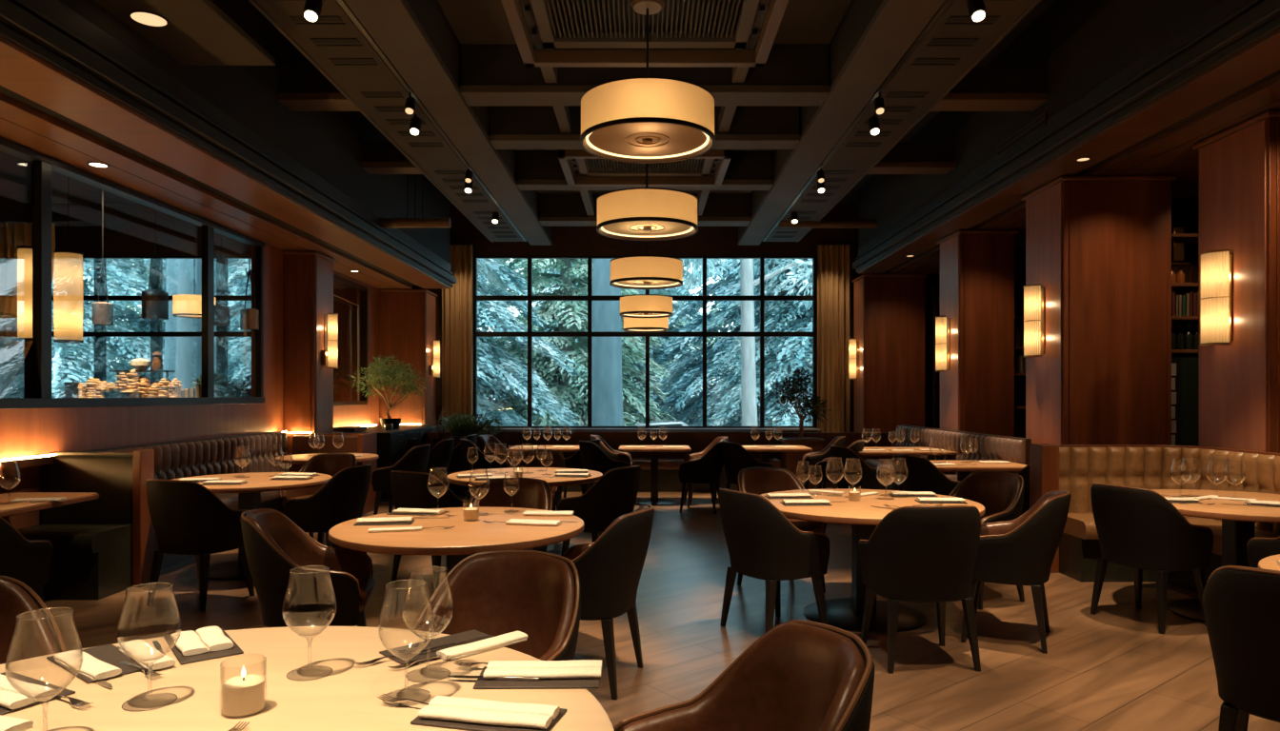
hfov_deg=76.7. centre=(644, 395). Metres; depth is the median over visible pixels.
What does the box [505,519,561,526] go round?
napkin
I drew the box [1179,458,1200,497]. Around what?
wine glass
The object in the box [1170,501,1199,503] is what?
placemat
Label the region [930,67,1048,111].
ceiling beam
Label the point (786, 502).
napkin
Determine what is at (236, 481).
napkin
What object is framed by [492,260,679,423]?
conifer
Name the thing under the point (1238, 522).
round table
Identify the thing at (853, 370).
wall sconce
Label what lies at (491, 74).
ceiling beam
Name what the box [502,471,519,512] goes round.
wine glass
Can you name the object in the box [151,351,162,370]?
spice jar
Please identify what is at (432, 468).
bowl
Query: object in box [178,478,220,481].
napkin
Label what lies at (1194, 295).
book
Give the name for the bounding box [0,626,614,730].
round table
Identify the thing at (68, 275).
lantern pendant
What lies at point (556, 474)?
napkin
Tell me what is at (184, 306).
drum pendant
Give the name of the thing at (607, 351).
tree
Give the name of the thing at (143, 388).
stack
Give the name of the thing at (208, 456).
banquette
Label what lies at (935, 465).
napkin
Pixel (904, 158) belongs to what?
ceiling beam
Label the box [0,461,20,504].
wine glass
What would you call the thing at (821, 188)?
track spotlight
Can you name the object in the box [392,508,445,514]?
napkin
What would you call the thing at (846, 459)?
wine glass
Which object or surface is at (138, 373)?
stack
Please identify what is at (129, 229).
wall
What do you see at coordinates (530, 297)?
window
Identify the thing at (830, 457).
wine glass
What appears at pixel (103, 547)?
banquette
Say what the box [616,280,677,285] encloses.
diffuser
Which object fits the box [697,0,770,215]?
ceiling beam
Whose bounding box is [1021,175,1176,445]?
pillar
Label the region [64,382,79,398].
box
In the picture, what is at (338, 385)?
potted tree
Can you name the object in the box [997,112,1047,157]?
linear vent
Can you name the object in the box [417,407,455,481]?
potted plant
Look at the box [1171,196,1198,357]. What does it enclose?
bookcase
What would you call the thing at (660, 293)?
conifer
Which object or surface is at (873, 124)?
track spotlight
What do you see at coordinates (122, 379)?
stack
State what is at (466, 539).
round table
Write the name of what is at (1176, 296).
book
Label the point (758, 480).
armchair
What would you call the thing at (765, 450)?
square table
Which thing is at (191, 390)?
book
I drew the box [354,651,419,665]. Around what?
fork
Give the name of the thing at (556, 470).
napkin
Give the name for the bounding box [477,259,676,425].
conifer
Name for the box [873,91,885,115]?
track spotlight
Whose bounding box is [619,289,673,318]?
drum pendant
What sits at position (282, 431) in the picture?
light strip
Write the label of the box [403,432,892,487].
wall
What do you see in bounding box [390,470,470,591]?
armchair
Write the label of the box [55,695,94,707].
fork
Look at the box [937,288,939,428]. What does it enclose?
mirror glass
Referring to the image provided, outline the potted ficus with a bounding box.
[774,367,832,489]
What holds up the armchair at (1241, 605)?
on the floor
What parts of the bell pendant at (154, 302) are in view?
lamp shade, cord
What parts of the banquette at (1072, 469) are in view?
panel, backrest, seat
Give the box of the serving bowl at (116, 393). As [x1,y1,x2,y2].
[100,388,140,398]
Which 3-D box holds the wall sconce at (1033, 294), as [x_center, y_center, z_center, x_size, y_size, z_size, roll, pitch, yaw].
[3.899,-0.740,8.133,0.178,0.728,0.253,0,0,0]
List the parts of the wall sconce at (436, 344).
plate, lamp shade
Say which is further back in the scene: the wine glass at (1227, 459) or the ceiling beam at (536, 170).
the ceiling beam at (536, 170)
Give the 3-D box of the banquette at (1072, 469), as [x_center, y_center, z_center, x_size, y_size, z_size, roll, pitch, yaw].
[3.910,0.930,5.910,1.340,1.040,1.820,0,0,0]
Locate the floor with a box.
[43,487,1279,730]
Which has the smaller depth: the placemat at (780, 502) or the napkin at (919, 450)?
the placemat at (780, 502)
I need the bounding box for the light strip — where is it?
[0,431,287,460]
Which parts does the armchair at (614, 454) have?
backrest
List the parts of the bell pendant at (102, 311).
lamp shade, cord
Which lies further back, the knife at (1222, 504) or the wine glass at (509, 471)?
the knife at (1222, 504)
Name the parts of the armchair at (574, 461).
leg, leg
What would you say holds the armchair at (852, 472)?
on the floor
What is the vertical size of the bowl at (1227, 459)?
0.174 m
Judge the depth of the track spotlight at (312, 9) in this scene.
5.33 m
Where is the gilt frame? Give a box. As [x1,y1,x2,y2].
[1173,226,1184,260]
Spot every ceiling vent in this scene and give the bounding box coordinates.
[545,0,740,38]
[585,159,701,171]
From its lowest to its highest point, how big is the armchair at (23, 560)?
0.885 m
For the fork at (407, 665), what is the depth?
2.08 m
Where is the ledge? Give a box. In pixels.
[0,432,290,470]
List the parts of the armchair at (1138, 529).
leg, leg, seat frame, leg, leg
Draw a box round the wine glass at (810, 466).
[807,465,822,495]
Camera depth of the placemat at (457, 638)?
2.24 m
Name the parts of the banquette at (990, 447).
seat, backrest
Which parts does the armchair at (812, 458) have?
leg, backrest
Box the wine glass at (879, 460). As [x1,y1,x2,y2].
[876,460,895,499]
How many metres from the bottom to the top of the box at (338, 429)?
0.058 m
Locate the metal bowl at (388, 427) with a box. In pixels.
[383,423,393,430]
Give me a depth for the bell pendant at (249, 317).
9.54 m
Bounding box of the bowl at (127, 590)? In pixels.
[117,582,181,664]
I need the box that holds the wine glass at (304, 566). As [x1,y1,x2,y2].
[281,565,336,680]
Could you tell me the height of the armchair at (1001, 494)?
0.885 m
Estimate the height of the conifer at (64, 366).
14.511 m
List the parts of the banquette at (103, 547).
seat, backrest, panel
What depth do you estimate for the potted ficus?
12.11 m
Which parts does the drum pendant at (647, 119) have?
stem, lamp shade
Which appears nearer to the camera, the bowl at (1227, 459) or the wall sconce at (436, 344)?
the bowl at (1227, 459)
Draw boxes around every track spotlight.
[302,0,322,22]
[403,91,416,115]
[408,114,421,135]
[463,180,473,193]
[464,167,473,182]
[491,212,499,223]
[790,212,798,223]
[816,167,824,182]
[816,180,825,193]
[867,114,880,135]
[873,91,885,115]
[966,0,986,22]
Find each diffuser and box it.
[588,122,706,157]
[602,220,690,236]
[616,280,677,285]
[628,313,663,315]
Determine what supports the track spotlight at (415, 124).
hanging from the ceiling panel at (338, 45)
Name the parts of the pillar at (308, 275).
panel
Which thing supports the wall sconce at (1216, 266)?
attached to the pillar at (1239, 166)
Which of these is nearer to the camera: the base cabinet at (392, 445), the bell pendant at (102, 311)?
the bell pendant at (102, 311)
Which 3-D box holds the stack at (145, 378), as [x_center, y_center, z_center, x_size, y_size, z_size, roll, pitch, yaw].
[-5.648,-0.056,9.150,0.122,0.308,0.120,0,0,28]
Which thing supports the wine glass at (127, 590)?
on the round table at (346, 699)
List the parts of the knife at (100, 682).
blade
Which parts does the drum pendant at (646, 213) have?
stem, lamp shade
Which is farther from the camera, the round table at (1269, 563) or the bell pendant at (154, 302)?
the bell pendant at (154, 302)
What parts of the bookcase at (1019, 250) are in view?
shelf, shelf, shelf, shelf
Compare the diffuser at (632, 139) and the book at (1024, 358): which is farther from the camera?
the book at (1024, 358)
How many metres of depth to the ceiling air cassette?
6.27 m
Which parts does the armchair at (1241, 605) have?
leg, leg, backrest, seat frame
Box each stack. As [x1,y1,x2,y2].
[77,382,86,398]
[85,378,98,398]
[95,384,107,398]
[98,380,109,390]
[105,382,117,392]
[116,372,128,389]
[126,369,139,392]
[129,368,140,396]
[137,380,148,398]
[139,376,150,398]
[147,386,159,398]
[151,379,161,391]
[157,378,169,398]
[167,380,179,398]
[170,378,181,398]
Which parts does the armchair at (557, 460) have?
backrest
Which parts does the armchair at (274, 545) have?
backrest, seat frame, leg, seat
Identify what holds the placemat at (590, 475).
on the round table at (544, 475)
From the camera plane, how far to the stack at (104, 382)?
9.12 m
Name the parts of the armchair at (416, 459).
leg, leg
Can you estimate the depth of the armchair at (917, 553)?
4.21 m
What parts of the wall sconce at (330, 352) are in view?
plate, lamp shade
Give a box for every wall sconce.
[321,312,338,369]
[429,340,439,378]
[848,338,859,379]
[935,315,950,372]
[1023,283,1044,358]
[1200,248,1232,346]
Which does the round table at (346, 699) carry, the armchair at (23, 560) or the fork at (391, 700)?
the fork at (391, 700)
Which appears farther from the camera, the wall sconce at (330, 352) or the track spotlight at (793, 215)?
the track spotlight at (793, 215)
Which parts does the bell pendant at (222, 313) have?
cord, lamp shade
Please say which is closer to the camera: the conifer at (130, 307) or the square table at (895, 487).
the square table at (895, 487)
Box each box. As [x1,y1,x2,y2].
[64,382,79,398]
[333,426,366,432]
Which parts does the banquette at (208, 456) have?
backrest, seat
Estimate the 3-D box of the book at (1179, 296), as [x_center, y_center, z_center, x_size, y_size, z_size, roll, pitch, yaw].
[5.319,-0.887,8.140,0.031,0.215,0.200,0,0,0]
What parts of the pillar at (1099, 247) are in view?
panel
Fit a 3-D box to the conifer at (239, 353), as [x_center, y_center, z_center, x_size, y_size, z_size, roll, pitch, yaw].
[-9.341,-3.891,23.881,9.739,13.820,9.095,0,0,21]
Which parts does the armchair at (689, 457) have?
leg, backrest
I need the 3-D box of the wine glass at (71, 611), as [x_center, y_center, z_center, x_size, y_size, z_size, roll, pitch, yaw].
[-1.200,0.567,1.620,0.126,0.263,0.126,0,0,37]
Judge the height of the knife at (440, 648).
0.007 m
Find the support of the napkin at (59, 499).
on the square table at (9, 510)
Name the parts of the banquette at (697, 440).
backrest, seat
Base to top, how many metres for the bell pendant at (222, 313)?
2.052 m
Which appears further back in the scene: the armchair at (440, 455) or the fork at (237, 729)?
the armchair at (440, 455)
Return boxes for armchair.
[0,517,52,602]
[0,576,67,664]
[145,479,254,611]
[240,508,376,627]
[280,453,356,546]
[283,463,371,554]
[371,443,430,515]
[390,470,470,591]
[411,550,580,660]
[425,438,454,486]
[442,434,478,497]
[460,439,508,499]
[467,478,553,552]
[478,435,517,468]
[509,449,565,511]
[558,465,640,557]
[562,504,654,700]
[563,439,600,498]
[579,440,630,493]
[590,435,632,466]
[613,620,874,730]
[678,440,728,514]
[683,437,728,504]
[718,487,829,633]
[720,441,775,489]
[737,466,826,593]
[801,436,845,489]
[814,440,864,489]
[830,445,890,490]
[858,505,980,674]
[898,454,959,496]
[948,471,1024,610]
[960,490,1071,654]
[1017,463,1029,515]
[1090,482,1213,634]
[1202,565,1279,730]
[1246,536,1279,568]
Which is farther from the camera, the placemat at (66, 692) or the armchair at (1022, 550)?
the armchair at (1022, 550)
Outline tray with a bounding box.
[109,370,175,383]
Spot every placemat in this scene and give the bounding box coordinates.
[0,671,75,715]
[46,643,142,683]
[163,627,243,664]
[201,482,246,485]
[270,478,313,479]
[353,520,415,525]
[379,629,492,664]
[386,512,438,516]
[410,708,566,730]
[472,666,599,689]
[553,475,591,478]
[555,471,588,473]
[764,496,813,499]
[780,501,832,506]
[888,493,937,497]
[914,500,967,503]
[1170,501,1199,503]
[1244,502,1279,507]
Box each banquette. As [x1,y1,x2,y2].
[17,449,153,599]
[71,431,288,570]
[292,432,377,515]
[486,429,779,492]
[864,424,1031,491]
[1029,443,1279,593]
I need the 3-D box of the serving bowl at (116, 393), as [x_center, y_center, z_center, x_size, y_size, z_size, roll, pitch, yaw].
[-5.720,0.013,8.840,0.380,0.170,0.380,0,0,0]
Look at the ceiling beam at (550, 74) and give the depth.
7.92 m
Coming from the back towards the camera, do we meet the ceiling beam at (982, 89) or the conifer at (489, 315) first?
the conifer at (489, 315)
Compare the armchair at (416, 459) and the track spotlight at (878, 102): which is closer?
the track spotlight at (878, 102)
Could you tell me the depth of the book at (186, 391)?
9.00 m
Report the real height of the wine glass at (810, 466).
0.201 m
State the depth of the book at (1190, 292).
8.04 m
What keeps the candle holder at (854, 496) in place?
on the round table at (846, 614)
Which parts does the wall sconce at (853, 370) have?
lamp shade, plate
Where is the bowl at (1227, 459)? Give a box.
[1223,459,1246,485]
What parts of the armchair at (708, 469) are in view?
leg, leg, seat frame, leg, leg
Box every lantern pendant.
[17,162,32,341]
[53,176,83,343]
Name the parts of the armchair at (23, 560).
leg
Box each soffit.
[0,0,456,288]
[852,0,1279,274]
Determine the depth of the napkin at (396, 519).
4.39 m
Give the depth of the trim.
14.34 m
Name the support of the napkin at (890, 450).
on the square table at (895, 487)
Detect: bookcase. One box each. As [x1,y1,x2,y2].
[1014,245,1025,438]
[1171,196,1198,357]
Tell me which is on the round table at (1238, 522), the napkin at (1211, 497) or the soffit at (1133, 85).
the napkin at (1211, 497)
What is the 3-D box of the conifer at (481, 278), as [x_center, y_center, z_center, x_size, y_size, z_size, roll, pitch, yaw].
[-7.288,-4.780,30.721,9.937,14.842,9.216,0,0,-2]
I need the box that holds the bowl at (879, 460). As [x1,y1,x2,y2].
[876,460,895,486]
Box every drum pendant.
[172,224,215,319]
[580,0,715,163]
[596,48,698,240]
[609,240,682,289]
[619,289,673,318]
[623,317,668,332]
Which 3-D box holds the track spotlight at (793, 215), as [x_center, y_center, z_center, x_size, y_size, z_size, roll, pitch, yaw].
[2.200,-2.617,11.915,0.104,0.183,0.153,0,0,0]
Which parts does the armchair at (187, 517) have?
leg, leg, seat frame, leg, leg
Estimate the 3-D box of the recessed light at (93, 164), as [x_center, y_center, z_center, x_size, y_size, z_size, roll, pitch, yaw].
[-4.360,-1.837,6.460,0.148,0.007,0.148,0,0,0]
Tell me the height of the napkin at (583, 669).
0.020 m
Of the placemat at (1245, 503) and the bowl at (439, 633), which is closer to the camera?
the bowl at (439, 633)
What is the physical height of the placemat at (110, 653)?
0.005 m
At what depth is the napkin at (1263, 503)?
5.11 m
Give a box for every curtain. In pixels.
[441,243,474,432]
[815,243,851,432]
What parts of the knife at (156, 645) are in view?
handle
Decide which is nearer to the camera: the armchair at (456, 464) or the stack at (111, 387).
the stack at (111, 387)
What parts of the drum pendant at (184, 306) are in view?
lamp shade, stem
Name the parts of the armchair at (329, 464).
seat, backrest, leg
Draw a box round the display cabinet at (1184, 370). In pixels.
[1171,357,1198,446]
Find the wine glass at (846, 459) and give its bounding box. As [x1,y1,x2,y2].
[843,459,862,498]
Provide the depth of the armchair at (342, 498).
6.37 m
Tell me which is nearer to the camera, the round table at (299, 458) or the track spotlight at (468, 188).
the round table at (299, 458)
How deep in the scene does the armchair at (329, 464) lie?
7.81 m
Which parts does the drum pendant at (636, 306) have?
lamp shade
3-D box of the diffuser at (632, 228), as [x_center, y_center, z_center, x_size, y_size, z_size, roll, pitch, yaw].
[0.020,-1.472,7.100,0.770,0.001,0.770,0,0,0]
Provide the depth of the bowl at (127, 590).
1.83 m
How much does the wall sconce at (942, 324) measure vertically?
0.728 m
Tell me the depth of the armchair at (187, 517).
5.46 m
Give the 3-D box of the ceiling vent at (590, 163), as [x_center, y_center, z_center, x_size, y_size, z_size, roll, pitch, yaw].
[-0.010,-2.835,9.750,1.380,0.070,0.780,0,0,0]
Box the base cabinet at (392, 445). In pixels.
[333,424,444,501]
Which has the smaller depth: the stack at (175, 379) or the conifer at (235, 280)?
the stack at (175, 379)
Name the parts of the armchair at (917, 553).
leg, leg, seat frame, backrest, leg, leg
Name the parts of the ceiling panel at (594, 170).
frame, backing plate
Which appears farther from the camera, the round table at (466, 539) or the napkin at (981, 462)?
the napkin at (981, 462)
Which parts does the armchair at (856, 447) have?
leg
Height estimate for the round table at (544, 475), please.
0.750 m
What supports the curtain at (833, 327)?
hanging from the window at (530, 297)
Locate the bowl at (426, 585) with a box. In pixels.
[378,580,435,660]
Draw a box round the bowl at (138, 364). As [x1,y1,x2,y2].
[130,359,151,370]
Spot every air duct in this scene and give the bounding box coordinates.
[378,174,451,227]
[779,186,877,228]
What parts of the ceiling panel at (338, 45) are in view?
track rail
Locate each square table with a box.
[0,492,99,517]
[507,445,579,452]
[618,445,691,505]
[741,445,812,462]
[858,447,958,491]
[896,460,1026,481]
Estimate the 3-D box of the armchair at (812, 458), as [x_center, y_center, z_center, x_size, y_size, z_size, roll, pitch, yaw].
[2.475,1.008,11.190,0.596,0.885,0.583,0,0,10]
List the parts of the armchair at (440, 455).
leg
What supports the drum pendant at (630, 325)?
hanging from the ceiling panel at (470, 21)
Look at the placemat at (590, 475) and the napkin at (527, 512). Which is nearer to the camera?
the napkin at (527, 512)
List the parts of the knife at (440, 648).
handle, blade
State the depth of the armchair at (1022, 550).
4.60 m
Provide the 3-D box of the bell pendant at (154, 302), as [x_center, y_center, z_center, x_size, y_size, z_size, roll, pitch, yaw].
[-5.019,-2.064,8.300,0.238,2.565,0.238,0,0,0]
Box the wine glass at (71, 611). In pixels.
[4,607,82,701]
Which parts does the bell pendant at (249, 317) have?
lamp shade, cord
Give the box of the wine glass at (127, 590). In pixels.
[117,582,181,711]
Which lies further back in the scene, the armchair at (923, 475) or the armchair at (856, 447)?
the armchair at (856, 447)
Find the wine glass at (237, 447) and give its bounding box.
[234,446,251,478]
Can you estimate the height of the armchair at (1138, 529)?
0.885 m
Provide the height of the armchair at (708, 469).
0.885 m
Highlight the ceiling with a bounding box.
[0,0,1056,203]
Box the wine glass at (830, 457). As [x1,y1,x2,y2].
[825,457,843,497]
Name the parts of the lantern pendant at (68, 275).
stem, lamp shade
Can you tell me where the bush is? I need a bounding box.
[187,372,251,397]
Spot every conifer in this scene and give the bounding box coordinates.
[51,259,230,398]
[74,259,245,397]
[122,259,251,397]
[227,259,251,397]
[243,259,580,425]
[477,259,556,424]
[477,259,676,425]
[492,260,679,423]
[532,262,721,425]
[628,259,811,425]
[643,272,713,421]
[688,259,812,425]
[689,260,759,419]
[706,259,812,425]
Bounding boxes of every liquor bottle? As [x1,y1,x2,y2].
[1175,324,1183,349]
[1183,324,1192,349]
[1192,324,1198,349]
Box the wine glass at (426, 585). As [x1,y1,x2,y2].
[378,579,435,706]
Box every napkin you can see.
[0,674,57,709]
[0,715,33,730]
[10,497,67,502]
[53,650,121,680]
[117,640,176,670]
[170,626,233,656]
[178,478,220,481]
[202,480,245,483]
[272,476,311,479]
[280,473,318,476]
[356,517,412,523]
[368,526,421,533]
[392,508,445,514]
[418,696,559,729]
[436,631,527,660]
[457,473,492,477]
[475,476,510,479]
[483,660,601,679]
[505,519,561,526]
[522,510,574,516]
[555,469,587,472]
[555,473,590,477]
[766,493,810,498]
[781,500,829,504]
[808,489,845,494]
[848,492,878,497]
[861,449,885,451]
[889,449,915,451]
[890,491,935,496]
[916,498,965,502]
[919,449,944,451]
[933,463,955,466]
[978,460,1009,463]
[1164,497,1199,501]
[1192,495,1219,500]
[1208,496,1256,501]
[1246,500,1279,505]
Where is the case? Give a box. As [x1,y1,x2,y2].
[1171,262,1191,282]
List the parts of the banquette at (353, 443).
backrest, panel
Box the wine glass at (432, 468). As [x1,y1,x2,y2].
[427,467,448,513]
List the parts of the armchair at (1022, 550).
leg, leg, seat frame, backrest, leg, leg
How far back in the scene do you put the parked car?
23.76 m
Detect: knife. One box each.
[72,670,112,688]
[152,640,166,655]
[412,517,429,519]
[419,636,493,655]
[446,676,539,680]
[1221,503,1264,506]
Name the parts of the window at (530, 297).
sill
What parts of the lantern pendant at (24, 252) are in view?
lamp shade, stem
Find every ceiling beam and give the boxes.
[277,67,359,111]
[343,0,552,245]
[360,142,422,174]
[460,43,829,105]
[489,105,799,149]
[516,151,773,190]
[519,0,594,215]
[538,193,751,226]
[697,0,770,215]
[737,0,945,245]
[866,142,956,174]
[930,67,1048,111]
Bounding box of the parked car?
[635,420,689,425]
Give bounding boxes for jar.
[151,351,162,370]
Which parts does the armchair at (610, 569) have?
seat frame, backrest, leg, leg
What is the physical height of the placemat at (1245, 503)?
0.005 m
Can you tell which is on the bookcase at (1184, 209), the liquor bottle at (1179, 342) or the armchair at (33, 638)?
the liquor bottle at (1179, 342)
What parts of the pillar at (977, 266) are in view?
panel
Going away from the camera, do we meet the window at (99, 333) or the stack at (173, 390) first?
the stack at (173, 390)
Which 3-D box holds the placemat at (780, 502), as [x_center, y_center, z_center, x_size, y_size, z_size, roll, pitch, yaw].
[1.030,0.697,5.180,0.300,0.005,0.150,0,0,-3]
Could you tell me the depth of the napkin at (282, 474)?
6.94 m
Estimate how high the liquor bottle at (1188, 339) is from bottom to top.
0.250 m
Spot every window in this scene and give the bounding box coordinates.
[0,220,67,399]
[51,255,340,401]
[333,274,368,405]
[472,255,819,431]
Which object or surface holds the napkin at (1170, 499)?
on the placemat at (1170, 502)
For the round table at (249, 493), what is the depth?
6.59 m
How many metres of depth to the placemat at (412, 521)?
4.35 m
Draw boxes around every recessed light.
[87,161,109,167]
[127,10,169,27]
[1075,157,1091,161]
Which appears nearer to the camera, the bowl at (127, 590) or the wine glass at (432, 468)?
the bowl at (127, 590)
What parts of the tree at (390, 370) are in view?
pot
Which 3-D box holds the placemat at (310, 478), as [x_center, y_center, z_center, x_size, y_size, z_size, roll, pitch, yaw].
[-2.930,0.697,6.720,0.300,0.005,0.150,0,0,2]
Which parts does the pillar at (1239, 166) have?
panel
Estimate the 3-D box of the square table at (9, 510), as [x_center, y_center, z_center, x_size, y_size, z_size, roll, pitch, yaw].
[-4.220,1.075,5.200,0.680,0.750,1.240,0,0,0]
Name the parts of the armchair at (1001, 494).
leg, backrest, leg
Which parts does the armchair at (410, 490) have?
leg, leg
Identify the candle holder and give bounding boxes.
[220,658,266,718]
[463,500,479,520]
[513,468,522,478]
[848,487,859,501]
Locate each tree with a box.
[162,259,251,397]
[333,364,353,401]
[351,355,427,429]
[592,259,732,425]
[686,259,812,425]
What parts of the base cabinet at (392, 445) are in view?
drawer, drawer, drawer, drawer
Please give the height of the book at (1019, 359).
0.224 m
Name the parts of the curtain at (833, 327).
rail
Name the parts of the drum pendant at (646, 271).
stem, lamp shade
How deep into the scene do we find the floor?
4.88 m
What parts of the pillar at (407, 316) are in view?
panel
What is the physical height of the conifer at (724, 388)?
9.121 m
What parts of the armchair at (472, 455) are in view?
leg, backrest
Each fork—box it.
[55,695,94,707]
[120,660,161,678]
[228,721,249,730]
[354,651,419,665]
[377,694,428,705]
[388,655,441,669]
[421,526,454,529]
[453,660,488,667]
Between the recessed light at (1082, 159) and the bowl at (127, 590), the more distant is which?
the recessed light at (1082, 159)
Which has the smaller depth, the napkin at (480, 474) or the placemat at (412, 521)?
the placemat at (412, 521)
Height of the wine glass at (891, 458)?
0.263 m
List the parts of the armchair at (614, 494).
leg, leg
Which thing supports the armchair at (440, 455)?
on the floor
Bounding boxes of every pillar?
[281,250,336,472]
[378,288,437,424]
[852,274,927,447]
[937,229,1018,437]
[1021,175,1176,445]
[1192,110,1279,453]
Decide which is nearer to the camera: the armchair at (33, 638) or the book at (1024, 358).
the armchair at (33, 638)
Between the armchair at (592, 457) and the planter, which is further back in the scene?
the planter
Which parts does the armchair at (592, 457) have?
leg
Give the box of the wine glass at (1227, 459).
[1223,459,1246,498]
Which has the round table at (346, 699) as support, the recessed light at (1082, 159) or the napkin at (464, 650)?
the napkin at (464, 650)
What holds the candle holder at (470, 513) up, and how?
on the round table at (466, 539)
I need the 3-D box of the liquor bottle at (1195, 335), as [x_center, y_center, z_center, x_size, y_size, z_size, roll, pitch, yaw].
[5.525,-0.575,8.100,0.072,0.250,0.072,0,0,0]
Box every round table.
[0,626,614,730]
[173,472,331,580]
[275,453,379,463]
[328,507,584,573]
[446,467,602,556]
[760,488,984,633]
[1150,489,1279,623]
[1258,554,1279,571]
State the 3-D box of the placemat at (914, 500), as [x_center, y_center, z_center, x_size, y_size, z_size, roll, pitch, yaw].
[1.930,0.697,5.280,0.300,0.005,0.150,0,0,4]
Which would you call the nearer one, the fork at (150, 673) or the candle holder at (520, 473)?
the fork at (150, 673)
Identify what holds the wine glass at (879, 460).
on the round table at (846, 614)
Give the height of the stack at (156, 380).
0.285 m
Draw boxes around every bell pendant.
[92,189,113,325]
[141,209,168,319]
[214,234,230,326]
[240,244,259,330]
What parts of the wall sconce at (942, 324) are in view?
plate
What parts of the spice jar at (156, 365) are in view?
lid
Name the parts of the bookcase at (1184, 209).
shelf, shelf, shelf, shelf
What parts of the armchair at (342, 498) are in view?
leg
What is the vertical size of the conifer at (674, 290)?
15.893 m
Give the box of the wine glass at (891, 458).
[888,458,908,498]
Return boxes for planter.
[447,436,479,491]
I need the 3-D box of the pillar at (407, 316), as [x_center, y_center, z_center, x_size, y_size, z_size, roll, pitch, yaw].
[-4.210,-0.195,14.350,0.880,3.290,0.760,0,0,0]
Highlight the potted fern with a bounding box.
[432,411,502,491]
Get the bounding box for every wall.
[0,137,379,529]
[0,196,23,399]
[23,203,939,432]
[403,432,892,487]
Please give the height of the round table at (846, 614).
0.750 m
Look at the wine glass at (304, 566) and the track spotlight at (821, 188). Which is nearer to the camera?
the wine glass at (304, 566)
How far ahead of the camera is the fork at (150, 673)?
2.03 m
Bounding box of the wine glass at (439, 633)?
[401,565,454,682]
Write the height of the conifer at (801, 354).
13.820 m
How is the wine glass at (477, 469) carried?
on the round table at (466, 539)
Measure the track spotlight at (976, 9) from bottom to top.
0.224 m
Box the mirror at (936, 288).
[933,284,939,428]
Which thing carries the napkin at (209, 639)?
on the placemat at (235, 650)
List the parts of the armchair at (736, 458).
leg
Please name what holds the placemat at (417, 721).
on the round table at (346, 699)
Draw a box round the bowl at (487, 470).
[468,470,490,499]
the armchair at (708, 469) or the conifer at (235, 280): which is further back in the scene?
the conifer at (235, 280)
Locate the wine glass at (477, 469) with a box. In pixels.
[468,468,490,516]
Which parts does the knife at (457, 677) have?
blade, handle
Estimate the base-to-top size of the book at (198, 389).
0.200 m
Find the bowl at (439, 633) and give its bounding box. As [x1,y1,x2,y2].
[401,566,454,640]
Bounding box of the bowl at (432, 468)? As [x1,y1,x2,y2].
[427,467,448,498]
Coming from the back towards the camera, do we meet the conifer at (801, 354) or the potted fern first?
the conifer at (801, 354)
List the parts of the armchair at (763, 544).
leg, leg, leg, seat frame, leg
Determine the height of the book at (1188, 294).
0.231 m
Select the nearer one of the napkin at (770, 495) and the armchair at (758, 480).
the napkin at (770, 495)
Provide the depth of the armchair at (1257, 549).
4.60 m
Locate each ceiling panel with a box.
[92,0,275,65]
[248,0,526,242]
[437,0,852,193]
[558,149,731,186]
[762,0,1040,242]
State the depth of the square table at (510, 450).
10.56 m
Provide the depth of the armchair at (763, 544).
4.74 m
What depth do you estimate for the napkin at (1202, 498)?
5.40 m
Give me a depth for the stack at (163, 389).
8.98 m
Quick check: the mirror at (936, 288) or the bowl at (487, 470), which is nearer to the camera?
the bowl at (487, 470)
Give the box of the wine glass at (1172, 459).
[1169,459,1191,498]
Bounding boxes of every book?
[183,389,189,398]
[189,387,195,398]
[195,385,201,398]
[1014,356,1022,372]
[1014,357,1016,372]
[1020,330,1023,346]
[1022,357,1025,372]
[1171,292,1175,316]
[1175,295,1178,316]
[1176,291,1192,316]
[1178,295,1181,316]
[1179,293,1189,316]
[1181,295,1186,316]
[1192,291,1198,316]
[1192,293,1197,316]
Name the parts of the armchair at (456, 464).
leg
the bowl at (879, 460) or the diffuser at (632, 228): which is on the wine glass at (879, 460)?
the bowl at (879, 460)
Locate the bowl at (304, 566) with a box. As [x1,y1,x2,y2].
[281,565,336,639]
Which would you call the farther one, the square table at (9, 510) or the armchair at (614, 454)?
the armchair at (614, 454)
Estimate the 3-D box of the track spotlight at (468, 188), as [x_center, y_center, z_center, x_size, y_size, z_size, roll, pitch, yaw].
[-2.200,-2.617,10.115,0.104,0.183,0.153,0,0,0]
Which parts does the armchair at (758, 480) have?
leg, backrest, seat, leg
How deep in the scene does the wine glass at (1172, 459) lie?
5.50 m

